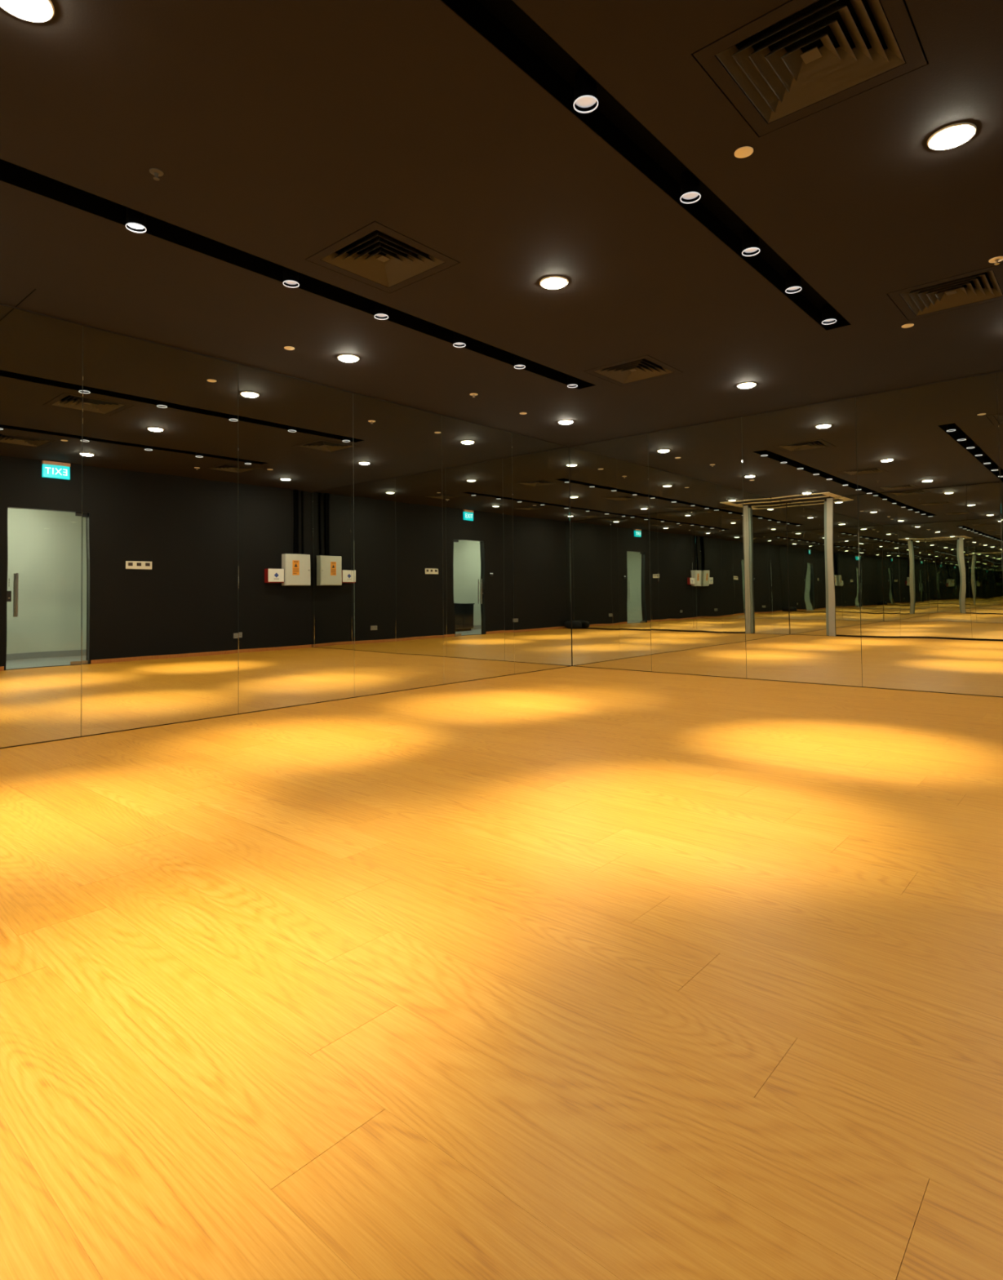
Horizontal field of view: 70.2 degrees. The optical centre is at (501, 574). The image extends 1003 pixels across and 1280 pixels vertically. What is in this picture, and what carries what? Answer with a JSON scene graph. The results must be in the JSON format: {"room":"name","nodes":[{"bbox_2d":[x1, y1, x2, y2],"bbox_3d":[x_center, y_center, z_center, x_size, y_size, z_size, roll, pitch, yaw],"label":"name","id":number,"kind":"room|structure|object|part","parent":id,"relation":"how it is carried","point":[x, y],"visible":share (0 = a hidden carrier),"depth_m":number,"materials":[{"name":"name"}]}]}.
{"room":"exercise studio","nodes":[
{"label":"exercise studio","id":0,"kind":"room"},
{"bbox_2d":[0,303,572,748],"bbox_3d":[-1.827,-0.283,6.561,0.100,3.051,8.480,-2,-2,41],"label":"wall","id":1,"kind":"structure","parent":0,"point":[185,535],"depth_m":6.01,"materials":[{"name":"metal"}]},
{"bbox_3d":[-3.411,-0.334,4.678,0.006,2.958,1.198,-2,-2,41],"label":"mirror panel","id":2,"kind":"part","parent":1,"relation":"part of","materials":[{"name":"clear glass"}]},
{"bbox_3d":[-2.621,-0.319,5.582,0.006,2.958,1.198,-2,-2,41],"label":"mirror panel","id":3,"kind":"part","parent":1,"relation":"part of","materials":[{"name":"clear glass"}]},
{"bbox_3d":[-1.832,-0.305,6.486,0.006,2.958,1.198,-2,-2,41],"label":"mirror panel","id":4,"kind":"part","parent":1,"relation":"part of","materials":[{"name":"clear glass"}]},
{"bbox_3d":[-1.042,-0.290,7.389,0.006,2.958,1.198,-2,-2,41],"label":"mirror panel","id":5,"kind":"part","parent":1,"relation":"part of","materials":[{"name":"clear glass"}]},
{"bbox_3d":[-0.253,-0.275,8.293,0.006,2.958,1.198,-2,-2,41],"label":"mirror panel","id":6,"kind":"part","parent":1,"relation":"part of","materials":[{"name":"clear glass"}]},
{"bbox_3d":[0.537,-0.261,9.196,0.006,2.958,1.198,-2,-2,41],"label":"mirror panel","id":7,"kind":"part","parent":1,"relation":"part of","materials":[{"name":"clear glass"}]},
{"bbox_2d":[0,666,1002,1279],"bbox_3d":[0.515,1.135,4.491,6.280,0.060,8.480,-2,-2,41],"label":"floor","id":8,"kind":"structure","parent":0,"point":[571,972],"depth_m":1.79,"materials":[{"name":"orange wood"}]},
{"bbox_2d":[0,0,1002,446],"bbox_3d":[0.483,-1.877,4.568,6.280,0.015,8.480,-2,-2,41],"label":"ceiling","id":9,"kind":"structure","parent":0,"point":[277,131],"depth_m":3.58,"materials":[{"name":"paint"}]},
{"bbox_2d":[15,288,35,306],"bbox_3d":[-3.146,-1.827,4.714,0.420,0.002,0.006,-2,-2,41],"label":"trim","id":10,"kind":"structure","parent":9,"relation":"attached to","point":[34,289],"depth_m":4.70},
{"bbox_2d":[0,0,54,22],"bbox_3d":[-1.586,-1.893,2.359,0.184,0.022,0.184,-2,-2,41],"label":"recessed light","id":11,"kind":"object","parent":9,"relation":"in","point":[33,11],"visible":1,"depth_m":2.38,"materials":[{"name":"white"}]},
{"bbox_2d":[149,168,163,180],"bbox_3d":[-1.609,-1.862,3.328,0.060,0.034,0.060,-2,-2,41],"label":"sprinkler","id":12,"kind":"object","parent":9,"relation":"attached to","point":[157,172],"visible":1,"depth_m":3.32,"materials":[{"name":"paint"}]},
{"bbox_2d":[284,346,294,350],"bbox_3d":[-1.699,-1.814,5.717,0.082,0.006,0.082,-2,-2,41],"label":"cover plate","id":13,"kind":"object","parent":9,"relation":"attached to","point":[288,348],"visible":1,"depth_m":5.70,"materials":[{"name":"plastic"}]},
{"bbox_2d":[0,158,595,389],"bbox_3d":[-1.185,-1.908,4.598,0.200,0.114,6.130,-2,-2,41],"label":"lighting slot","id":14,"kind":"object","parent":9,"relation":"attached to","point":[11,173],"visible":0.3,"depth_m":4.25,"materials":[{"name":"black metal"}]},
{"bbox_2d":[125,207,146,233],"bbox_3d":[-1.930,-1.901,3.768,0.100,0.147,0.100,-2,-2,41],"label":"spotlight","id":15,"kind":"object","parent":14,"relation":"attached to","point":[135,220],"visible":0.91,"depth_m":3.74,"materials":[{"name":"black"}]},
{"bbox_2d":[283,266,299,288],"bbox_3d":[-1.318,-1.889,4.468,0.100,0.147,0.100,-2,-2,41],"label":"spotlight","id":16,"kind":"object","parent":14,"relation":"attached to","point":[291,277],"visible":0.87,"depth_m":4.44,"materials":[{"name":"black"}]},
{"bbox_2d":[373,301,388,319],"bbox_3d":[-0.844,-1.881,5.010,0.100,0.147,0.100,-2,-2,41],"label":"spotlight","id":17,"kind":"object","parent":14,"relation":"attached to","point":[380,310],"visible":0.88,"depth_m":4.98,"materials":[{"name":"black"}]},
{"bbox_2d":[453,331,466,347],"bbox_3d":[-0.331,-1.871,5.598,0.100,0.147,0.100,-2,-2,41],"label":"spotlight","id":18,"kind":"object","parent":14,"relation":"attached to","point":[459,339],"visible":0.86,"depth_m":5.56,"materials":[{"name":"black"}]},
{"bbox_2d":[514,354,525,368],"bbox_3d":[0.156,-1.862,6.155,0.100,0.147,0.100,-2,-2,41],"label":"spotlight","id":19,"kind":"object","parent":14,"relation":"attached to","point":[519,362],"visible":0.86,"depth_m":6.12,"materials":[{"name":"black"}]},
{"bbox_2d":[567,374,577,387],"bbox_3d":[0.669,-1.853,6.742,0.100,0.147,0.100,-2,-2,41],"label":"spotlight","id":20,"kind":"object","parent":14,"relation":"attached to","point":[571,381],"visible":0.86,"depth_m":6.71,"materials":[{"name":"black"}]},
{"bbox_3d":[0.830,-1.869,6.904,0.192,0.110,0.004,-2,-2,41],"label":"plate","id":21,"kind":"part","parent":14,"relation":"part of","materials":[{"name":"black metal"}]},
{"bbox_2d":[337,354,359,362],"bbox_3d":[-1.280,-1.804,5.968,0.184,0.022,0.184,-2,-2,41],"label":"recessed light","id":22,"kind":"object","parent":9,"relation":"in","point":[344,357],"visible":1,"depth_m":5.93,"materials":[{"name":"white"}]},
{"bbox_2d":[306,221,459,293],"bbox_3d":[-0.704,-1.947,4.245,0.638,0.166,0.638,-2,-2,41],"label":"ceiling vent","id":23,"kind":"object","parent":9,"relation":"in","point":[377,255],"visible":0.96,"depth_m":4.27,"materials":[{"name":"metal"}]},
{"bbox_3d":[-0.704,-1.879,4.243,0.060,0.004,0.060,-2,-2,41],"label":"plate","id":24,"kind":"part","parent":23,"relation":"part of","materials":[{"name":"paint"}]},
{"bbox_2d":[470,393,478,397],"bbox_3d":[-0.276,-1.782,7.102,0.082,0.030,0.082,-2,-2,41],"label":"sprinkler","id":25,"kind":"object","parent":9,"relation":"attached to","point":[471,394],"visible":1,"depth_m":7.09,"materials":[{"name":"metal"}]},
{"bbox_2d":[539,275,568,288],"bbox_3d":[0.335,-1.857,4.557,0.184,0.022,0.184,-2,-2,41],"label":"recessed light","id":26,"kind":"object","parent":9,"relation":"in","point":[552,282],"visible":1,"depth_m":4.53,"materials":[{"name":"white"}]},
{"bbox_2d":[558,419,573,424],"bbox_3d":[0.746,-1.767,8.287,0.184,0.022,0.184,-2,-2,41],"label":"recessed light","id":27,"kind":"object","parent":9,"relation":"in","point":[564,421],"visible":1,"depth_m":8.24,"materials":[{"name":"white plastic"}]},
{"bbox_2d":[584,355,682,386],"bbox_3d":[1.189,-1.912,6.435,0.638,0.166,0.638,-2,-2,41],"label":"ceiling vent","id":28,"kind":"object","parent":9,"relation":"in","point":[643,368],"visible":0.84,"depth_m":6.46,"materials":[{"name":"metal"}]},
{"bbox_2d":[440,0,851,330],"bbox_3d":[0.536,-1.965,3.095,0.180,0.114,6.130,-2,-2,41],"label":"lighting slot","id":29,"kind":"object","parent":9,"relation":"attached to","point":[504,24],"visible":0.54,"depth_m":3.16,"materials":[{"name":"black metal"}]},
{"bbox_2d":[573,69,598,113],"bbox_3d":[0.336,-1.948,2.851,0.100,0.147,0.100,-2,-2,41],"label":"spotlight","id":30,"kind":"object","parent":29,"relation":"attached to","point":[585,91],"visible":0.96,"depth_m":2.82,"materials":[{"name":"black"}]},
{"bbox_2d":[680,170,701,204],"bbox_3d":[0.935,-1.937,3.536,0.100,0.147,0.100,-2,-2,41],"label":"spotlight","id":31,"kind":"object","parent":29,"relation":"attached to","point":[690,183],"visible":0.93,"depth_m":3.50,"materials":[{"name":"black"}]},
{"bbox_2d":[742,228,759,256],"bbox_3d":[1.435,-1.928,4.109,0.100,0.147,0.100,-2,-2,41],"label":"spotlight","id":32,"kind":"object","parent":29,"relation":"attached to","point":[750,239],"visible":0.94,"depth_m":4.08,"materials":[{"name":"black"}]},
{"bbox_2d":[785,269,801,293],"bbox_3d":[1.895,-1.920,4.636,0.100,0.147,0.100,-2,-2,41],"label":"spotlight","id":33,"kind":"object","parent":29,"relation":"attached to","point":[793,278],"visible":0.94,"depth_m":4.60,"materials":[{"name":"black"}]},
{"bbox_2d":[822,303,836,324],"bbox_3d":[2.382,-1.911,5.193,0.100,0.147,0.100,-2,-2,41],"label":"spotlight","id":34,"kind":"object","parent":29,"relation":"attached to","point":[828,313],"visible":0.96,"depth_m":5.16,"materials":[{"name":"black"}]},
{"bbox_3d":[2.551,-1.926,5.402,0.172,0.110,0.004,-2,-2,41],"label":"plate","id":35,"kind":"part","parent":29,"relation":"part of","materials":[{"name":"black metal"}]},
{"bbox_2d":[734,146,753,158],"bbox_3d":[1.094,-1.908,3.224,0.082,0.006,0.082,-2,-2,41],"label":"cover plate","id":36,"kind":"object","parent":9,"relation":"attached to","point":[745,151],"visible":1,"depth_m":3.22,"materials":[{"name":"plastic"}]},
{"bbox_2d":[736,382,756,388],"bbox_3d":[2.361,-1.820,6.876,0.184,0.022,0.184,-2,-2,41],"label":"recessed light","id":37,"kind":"object","parent":9,"relation":"in","point":[746,384],"visible":1,"depth_m":6.84,"materials":[{"name":"white"}]},
{"bbox_2d":[693,0,927,136],"bbox_3d":[1.156,-2.007,2.667,0.638,0.166,0.638,-2,-2,41],"label":"ceiling vent","id":38,"kind":"object","parent":9,"relation":"in","point":[797,60],"visible":0.98,"depth_m":2.70,"materials":[{"name":"metal"}]},
{"bbox_3d":[1.157,-1.940,2.665,0.060,0.004,0.060,-2,-2,41],"label":"plate","id":39,"kind":"part","parent":38,"relation":"part of","materials":[{"name":"paint"}]},
{"bbox_2d":[902,323,914,328],"bbox_3d":[3.058,-1.874,5.372,0.082,0.006,0.082,-2,-2,41],"label":"cover plate","id":40,"kind":"object","parent":9,"relation":"attached to","point":[909,325],"visible":1,"depth_m":5.36,"materials":[{"name":"plastic"}]},
{"bbox_2d":[887,263,1002,319],"bbox_3d":[3.038,-1.973,4.820,0.638,0.166,0.638,-2,-2,41],"label":"ceiling vent","id":41,"kind":"object","parent":9,"relation":"in","point":[985,285],"visible":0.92,"depth_m":4.85,"materials":[{"name":"metal"}]},
{"bbox_3d":[3.038,-1.905,4.819,0.060,0.004,0.060,-2,-2,41],"label":"plate","id":42,"kind":"part","parent":41,"relation":"part of","materials":[{"name":"paint"}]},
{"bbox_2d":[927,122,977,150],"bbox_3d":[1.973,-1.911,3.127,0.184,0.022,0.184,-2,-2,41],"label":"recessed light","id":43,"kind":"object","parent":9,"relation":"in","point":[953,135],"visible":1,"depth_m":3.10,"materials":[{"name":"white"}]},
{"bbox_2d":[988,256,1002,265],"bbox_3d":[2.988,-1.888,4.304,0.082,0.030,0.082,-2,-2,41],"label":"sprinkler","id":44,"kind":"object","parent":9,"relation":"attached to","point":[996,260],"visible":1,"depth_m":4.30,"materials":[{"name":"metal"}]},
{"bbox_2d":[568,370,1002,697],"bbox_3d":[3.256,-0.309,7.684,6.280,3.051,0.100,-2,-2,41],"label":"wall","id":45,"kind":"structure","parent":0,"point":[857,541],"depth_m":7.62,"materials":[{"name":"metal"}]},
{"bbox_3d":[1.390,-0.269,9.251,1.191,2.958,0.006,-2,-2,41],"label":"mirror panel","id":46,"kind":"part","parent":45,"relation":"part of","materials":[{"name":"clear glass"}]},
{"bbox_3d":[2.291,-0.298,8.464,1.198,2.958,0.006,-2,-2,41],"label":"mirror panel","id":47,"kind":"part","parent":45,"relation":"part of","materials":[{"name":"clear glass"}]},
{"bbox_3d":[3.195,-0.328,7.675,1.198,2.958,0.006,-2,-2,41],"label":"mirror panel","id":48,"kind":"part","parent":45,"relation":"part of","materials":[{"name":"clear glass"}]},
{"bbox_3d":[4.098,-0.358,6.886,1.198,2.958,0.006,-2,-2,41],"label":"mirror panel","id":49,"kind":"part","parent":45,"relation":"part of","materials":[{"name":"clear glass"}]},
{"bbox_3d":[5.002,-0.388,6.097,1.198,2.958,0.006,-2,-2,41],"label":"mirror panel","id":50,"kind":"part","parent":45,"relation":"part of","materials":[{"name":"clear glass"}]},
{"bbox_2d":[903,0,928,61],"bbox_3d":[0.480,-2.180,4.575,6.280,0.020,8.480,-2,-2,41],"label":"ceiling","id":51,"kind":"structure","parent":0,"point":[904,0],"depth_m":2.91,"materials":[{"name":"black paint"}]}
]}

